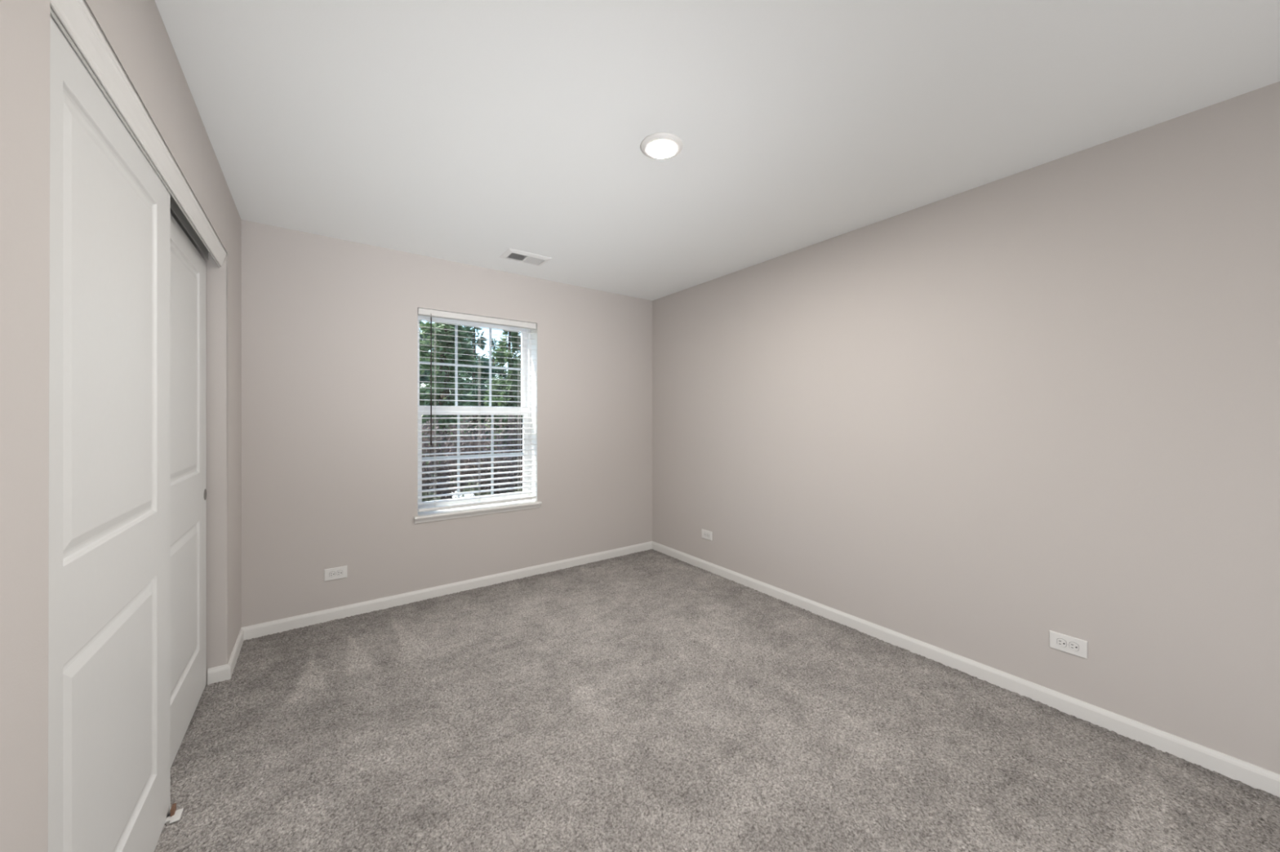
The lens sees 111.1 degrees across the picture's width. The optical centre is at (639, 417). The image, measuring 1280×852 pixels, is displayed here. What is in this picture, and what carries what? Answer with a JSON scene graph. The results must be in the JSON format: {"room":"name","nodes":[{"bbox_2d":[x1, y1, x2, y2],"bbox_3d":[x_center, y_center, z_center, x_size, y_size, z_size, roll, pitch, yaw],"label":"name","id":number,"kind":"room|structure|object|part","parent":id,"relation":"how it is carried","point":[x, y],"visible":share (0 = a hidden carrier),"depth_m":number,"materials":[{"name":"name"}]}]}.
{"room":"empty bedroom","nodes":[
{"label":"empty bedroom","id":0,"kind":"room"},
{"bbox_2d":[0,0,240,851],"bbox_3d":[-0.923,0.082,0.546,0.115,2.460,4.872,0,0,-36],"label":"wall","id":1,"kind":"structure","parent":0,"point":[135,31],"depth_m":0.71,"materials":[{"name":"beige paint"}]},
{"bbox_2d":[50,6,220,267],"bbox_3d":[-1.571,-0.774,1.412,0.088,0.082,1.770,0,0,-36],"label":"door track","id":2,"kind":"object","parent":1,"relation":"attached to","point":[178,213],"visible":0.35,"depth_m":1.45,"materials":[{"name":"white metal"}]},
{"bbox_2d":[48,14,170,851],"bbox_3d":[-1.292,0.270,1.069,0.034,2.040,0.906,0,0,-36],"label":"door","id":3,"kind":"structure","parent":2,"relation":"hanging from","point":[109,603],"depth_m":1.02,"materials":[{"name":"white paint"}]},
{"bbox_2d":[170,214,206,767],"bbox_3d":[-1.827,0.269,1.732,0.036,2.026,0.912,0,0,-36],"label":"door","id":4,"kind":"structure","parent":2,"relation":"hanging from","point":[188,266],"depth_m":1.82,"materials":[{"name":"white paint"}]},
{"bbox_3d":[-2.066,0.367,2.088,0.002,0.053,0.053,0,0,-36],"label":"finger pull","id":5,"kind":"part","parent":4,"relation":"part of","materials":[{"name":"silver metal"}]},
{"bbox_2d":[50,0,226,266],"bbox_3d":[-1.526,-0.778,1.444,0.021,0.073,1.775,0,0,-36],"label":"trim","id":6,"kind":"structure","parent":1,"relation":"attached to","point":[76,16],"depth_m":1.08,"materials":[{"name":"white paint"}]},
{"bbox_2d":[207,628,244,685],"bbox_3d":[-0.896,1.264,0.558,0.082,0.088,4.859,0,0,-36],"label":"baseboard","id":7,"kind":"structure","parent":1,"relation":"attached to","point":[223,673],"depth_m":2.16,"materials":[{"name":"white paint"}]},
{"bbox_2d":[240,219,652,627],"bbox_3d":[-1.409,0.082,3.357,3.915,2.460,0.240,0,0,-36],"label":"wall","id":8,"kind":"structure","parent":0,"point":[329,326],"depth_m":2.97,"materials":[{"name":"beige paint"}]},
{"bbox_2d":[324,565,346,581],"bbox_3d":[-1.946,1.000,2.811,0.121,0.075,0.009,0,0,-36],"label":"wall outlet","id":9,"kind":"object","parent":8,"relation":"attached to","point":[340,572],"visible":1,"depth_m":2.81,"materials":[{"name":"white plastic"}]},
{"bbox_2d":[328,571,335,577],"bbox_3d":[-1.960,1.000,2.797,0.030,0.036,0.003,0,0,-36],"label":"receptacle","id":10,"kind":"object","parent":9,"relation":"attached to","point":[331,574],"depth_m":2.80,"materials":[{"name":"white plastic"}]},
{"bbox_2d":[337,570,342,576],"bbox_3d":[-1.929,1.000,2.820,0.030,0.036,0.003,0,0,-36],"label":"receptacle","id":11,"kind":"object","parent":9,"relation":"attached to","point":[340,573],"depth_m":2.82,"materials":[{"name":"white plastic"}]},
{"bbox_2d":[240,541,653,640],"bbox_3d":[-1.093,1.264,3.432,3.015,0.088,0.012,0,0,-36],"label":"baseboard","id":12,"kind":"structure","parent":8,"relation":"attached to","point":[255,631],"depth_m":3.10,"materials":[{"name":"white paint"}]},
{"bbox_2d":[417,315,530,508],"bbox_3d":[-1.316,-0.029,3.506,0.890,1.493,0.095,0,0,-36],"label":"window","id":13,"kind":"structure","parent":8,"relation":"in","point":[526,363],"depth_m":3.54,"materials":[{"name":"white plastic"}]},
{"bbox_2d":[419,324,521,406],"bbox_3d":[-1.331,-0.409,3.517,0.793,0.646,0.006,0,0,-36],"label":"grille","id":14,"kind":"object","parent":13,"relation":"attached to","point":[487,326],"depth_m":3.59,"materials":[{"name":"white plastic"}]},
{"bbox_3d":[-1.327,-0.391,3.521,0.858,0.726,0.028,0,0,-36],"label":"sash","id":15,"kind":"part","parent":13,"relation":"part of","materials":[{"name":"white plastic"}]},
{"bbox_2d":[422,414,523,498],"bbox_3d":[-1.303,0.306,3.486,0.784,0.648,0.006,0,0,-36],"label":"grille","id":16,"kind":"object","parent":13,"relation":"attached to","point":[492,454],"depth_m":3.53,"materials":[{"name":"white plastic"}]},
{"bbox_3d":[-1.303,0.300,3.488,0.858,0.760,0.030,0,0,-36],"label":"sash","id":17,"kind":"part","parent":13,"relation":"part of","materials":[{"name":"white plastic"}]},
{"bbox_2d":[417,307,536,511],"bbox_3d":[-1.220,-0.052,3.375,0.880,1.444,0.068,0,0,-36],"label":"blind","id":18,"kind":"object","parent":13,"relation":"attached to","point":[421,312],"visible":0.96,"depth_m":3.35,"materials":[{"name":"white plastic"}]},
{"bbox_3d":[-1.224,0.661,3.381,0.876,0.019,0.048,0,0,-36],"label":"rail","id":19,"kind":"part","parent":18,"relation":"part of","materials":[{"name":"white plastic"}]},
{"bbox_3d":[-1.234,-0.040,3.373,0.002,1.384,0.055,0,0,-36],"label":"ladder cord","id":20,"kind":"part","parent":18,"relation":"part of","materials":[{"name":"white fabric"}]},
{"bbox_3d":[-0.979,-0.040,3.560,0.002,1.384,0.055,0,0,-36],"label":"ladder cord","id":21,"kind":"part","parent":18,"relation":"part of","materials":[{"name":"white fabric"}]},
{"bbox_2d":[413,499,542,524],"bbox_3d":[-1.236,0.720,3.398,0.940,0.050,0.173,0,0,-36],"label":"window sill","id":22,"kind":"structure","parent":8,"relation":"attached to","point":[483,509],"depth_m":3.33,"materials":[{"name":"white paint"}]},
{"bbox_2d":[154,0,1279,300],"bbox_3d":[0.035,-1.208,1.308,3.999,0.120,5.272,0,0,-36],"label":"ceiling","id":23,"kind":"structure","parent":0,"point":[470,132],"depth_m":1.62,"materials":[{"name":"white paint"}]},
{"bbox_2d":[498,248,551,266],"bbox_3d":[-0.823,-1.138,3.156,0.314,0.020,0.208,0,0,-36],"label":"ceiling vent","id":24,"kind":"object","parent":23,"relation":"in","point":[513,255],"visible":1,"depth_m":3.13,"materials":[{"name":"white metal"}]},
{"bbox_2d":[640,132,683,159],"bbox_3d":[0.092,-1.138,1.858,0.180,0.018,0.180,0,0,-36],"label":"recessed light","id":25,"kind":"object","parent":23,"relation":"in","point":[660,145],"visible":1,"depth_m":1.83,"materials":[{"name":"white paint"}]},
{"bbox_2d":[154,549,1279,851],"bbox_3d":[0.061,1.293,1.267,3.718,0.009,4.880,0,0,-36],"label":"floor","id":26,"kind":"structure","parent":0,"point":[651,700],"depth_m":1.73,"materials":[{"name":"grey carpet"}]},
{"bbox_2d":[164,803,183,824],"bbox_3d":[-1.538,1.280,1.397,0.114,0.028,0.058,0,0,-36],"label":"floor guide","id":27,"kind":"object","parent":26,"relation":"on","point":[175,815],"visible":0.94,"depth_m":1.42,"materials":[{"name":"white plastic"}]},
{"bbox_2d":[652,81,1279,774],"bbox_3d":[1.640,0.082,2.357,0.130,2.460,4.972,0,0,-36],"label":"wall","id":28,"kind":"structure","parent":0,"point":[978,424],"depth_m":2.00,"materials":[{"name":"beige paint"}]},
{"bbox_2d":[702,528,711,541],"bbox_3d":[0.564,0.994,3.712,0.009,0.075,0.121,0,0,-36],"label":"wall outlet","id":29,"kind":"object","parent":28,"relation":"attached to","point":[707,535],"visible":1,"depth_m":3.70,"materials":[{"name":"white plastic"}]},
{"bbox_2d":[652,542,1279,797],"bbox_3d":[1.557,1.264,2.350,0.012,0.088,4.859,0,0,-36],"label":"baseboard","id":30,"kind":"structure","parent":28,"relation":"attached to","point":[1256,777],"depth_m":2.00,"materials":[{"name":"white paint"}]},
{"bbox_2d":[1049,630,1087,658],"bbox_3d":[1.872,0.994,1.921,0.009,0.075,0.121,0,0,-36],"label":"wall outlet","id":31,"kind":"object","parent":28,"relation":"attached to","point":[1073,646],"visible":1,"depth_m":1.92,"materials":[{"name":"white plastic"}]},
{"bbox_2d":[1057,638,1066,647],"bbox_3d":[1.858,0.994,1.935,0.003,0.036,0.030,0,0,-36],"label":"receptacle","id":32,"kind":"object","parent":31,"relation":"attached to","point":[1061,642],"depth_m":1.93,"materials":[{"name":"white plastic"}]},
{"bbox_2d":[1069,642,1079,651],"bbox_3d":[1.881,0.994,1.904,0.003,0.036,0.030,0,0,-36],"label":"receptacle","id":33,"kind":"object","parent":31,"relation":"attached to","point":[1073,646],"depth_m":1.90,"materials":[{"name":"white plastic"}]},
{"label":"outside","id":34,"kind":"structure","parent":0,"visible":0},
{"bbox_2d":[422,444,519,497],"bbox_3d":[-4.244,1.242,17.638,33.950,1.048,26.250,0,0,-36],"label":"ground","id":35,"kind":"structure","parent":34,"point":[430,486],"depth_m":10.34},
{"bbox_2d":[422,488,440,502],"bbox_3d":[-2.612,1.319,5.196,0.622,0.950,0.615,0,0,2],"label":"leafy shrub","id":36,"kind":"object","parent":35,"relation":"on","point":[424,500],"visible":0.02,"depth_m":5.23,"materials":[{"name":"green plant"}]},
{"bbox_2d":[419,321,453,439],"bbox_3d":[-6.582,-2.984,12.871,2.297,9.233,2.428,0,0,41],"label":"evergreen tree","id":37,"kind":"object","parent":35,"relation":"on","point":[421,378],"visible":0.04,"depth_m":12.58,"materials":[{"name":"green plant"}]},
{"bbox_2d":[422,418,457,502],"bbox_3d":[-3.068,0.914,6.294,0.881,1.792,0.885,0,0,-36],"label":"leafy shrub","id":38,"kind":"object","parent":35,"relation":"on","point":[433,433],"visible":0.3,"depth_m":6.30,"materials":[{"name":"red plant"}]},
{"bbox_2d":[419,320,479,499],"bbox_3d":[-3.937,-1.602,8.988,1.572,6.928,1.547,0,0,-36],"label":"evergreen tree","id":39,"kind":"object","parent":35,"relation":"on","point":[425,355],"visible":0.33,"depth_m":8.73,"materials":[{"name":"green plant"}]},
{"bbox_2d":[421,325,481,425],"bbox_3d":[-7.212,-2.663,16.970,2.664,8.211,2.838,0,0,-36],"label":"evergreen tree","id":40,"kind":"object","parent":35,"relation":"on","point":[463,326],"visible":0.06,"depth_m":17.21,"materials":[{"name":"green plant"}]},
{"bbox_2d":[452,490,475,498],"bbox_3d":[-1.817,1.269,4.572,0.661,1.050,0.629,0,0,-36],"label":"flowering shrub","id":41,"kind":"object","parent":35,"relation":"on","point":[465,495],"visible":0.02,"depth_m":4.52,"materials":[{"name":"plant"}]},
{"bbox_2d":[440,415,491,499],"bbox_3d":[-3.057,0.811,7.730,0.905,1.965,0.926,0,0,-36],"label":"leafy shrub","id":42,"kind":"object","parent":35,"relation":"on","point":[461,444],"visible":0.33,"depth_m":7.62,"materials":[{"name":"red plant"}]},
{"bbox_2d":[431,325,506,475],"bbox_3d":[-4.330,-0.557,11.563,1.823,4.600,1.873,0,0,19],"label":"evergreen tree","id":43,"kind":"object","parent":35,"relation":"on","point":[483,371],"visible":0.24,"depth_m":11.55,"materials":[{"name":"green plant"}]},
{"bbox_2d":[462,478,491,497],"bbox_3d":[-2.082,1.287,5.577,0.646,1.044,0.639,0,0,-36],"label":"leafy shrub","id":44,"kind":"object","parent":35,"relation":"on","point":[465,490],"visible":0.02,"depth_m":5.56,"materials":[{"name":"green plant"}]},
{"bbox_2d":[456,415,517,495],"bbox_3d":[-2.303,0.836,6.621,0.903,1.917,0.920,0,0,-36],"label":"leafy shrub","id":45,"kind":"object","parent":35,"relation":"on","point":[473,443],"visible":0.45,"depth_m":6.53,"materials":[{"name":"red plant"}]},
{"bbox_2d":[478,337,507,430],"bbox_3d":[-7.021,-1.327,21.499,2.607,5.178,2.837,0,0,-36],"label":"evergreen tree","id":46,"kind":"object","parent":35,"relation":"on","point":[498,371],"visible":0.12,"depth_m":21.50,"materials":[{"name":"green plant"}]},
{"bbox_2d":[476,329,522,493],"bbox_3d":[-3.096,-0.327,10.152,1.579,4.338,1.690,0,0,-36],"label":"evergreen tree","id":47,"kind":"object","parent":35,"relation":"on","point":[500,356],"visible":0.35,"depth_m":10.01,"materials":[{"name":"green plant"}]},
{"bbox_2d":[496,415,522,492],"bbox_3d":[-2.351,0.827,8.441,0.892,1.933,0.886,0,0,-36],"label":"leafy shrub","id":48,"kind":"object","parent":35,"relation":"on","point":[511,442],"visible":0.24,"depth_m":8.33,"materials":[{"name":"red plant"}]},
{"bbox_2d":[512,484,522,492],"bbox_3d":[-1.494,1.289,6.010,0.667,1.010,0.669,0,0,-36],"label":"leafy shrub","id":49,"kind":"object","parent":35,"relation":"on","point":[521,485],"visible":0.02,"depth_m":5.95,"materials":[{"name":"green plant"}]},
{"bbox_2d":[516,456,522,486],"bbox_3d":[-1.632,0.877,7.354,0.874,1.834,0.952,0,0,-36],"label":"leafy shrub","id":50,"kind":"object","parent":35,"relation":"on","point":[518,456],"visible":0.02,"depth_m":7.19,"materials":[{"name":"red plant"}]}
]}

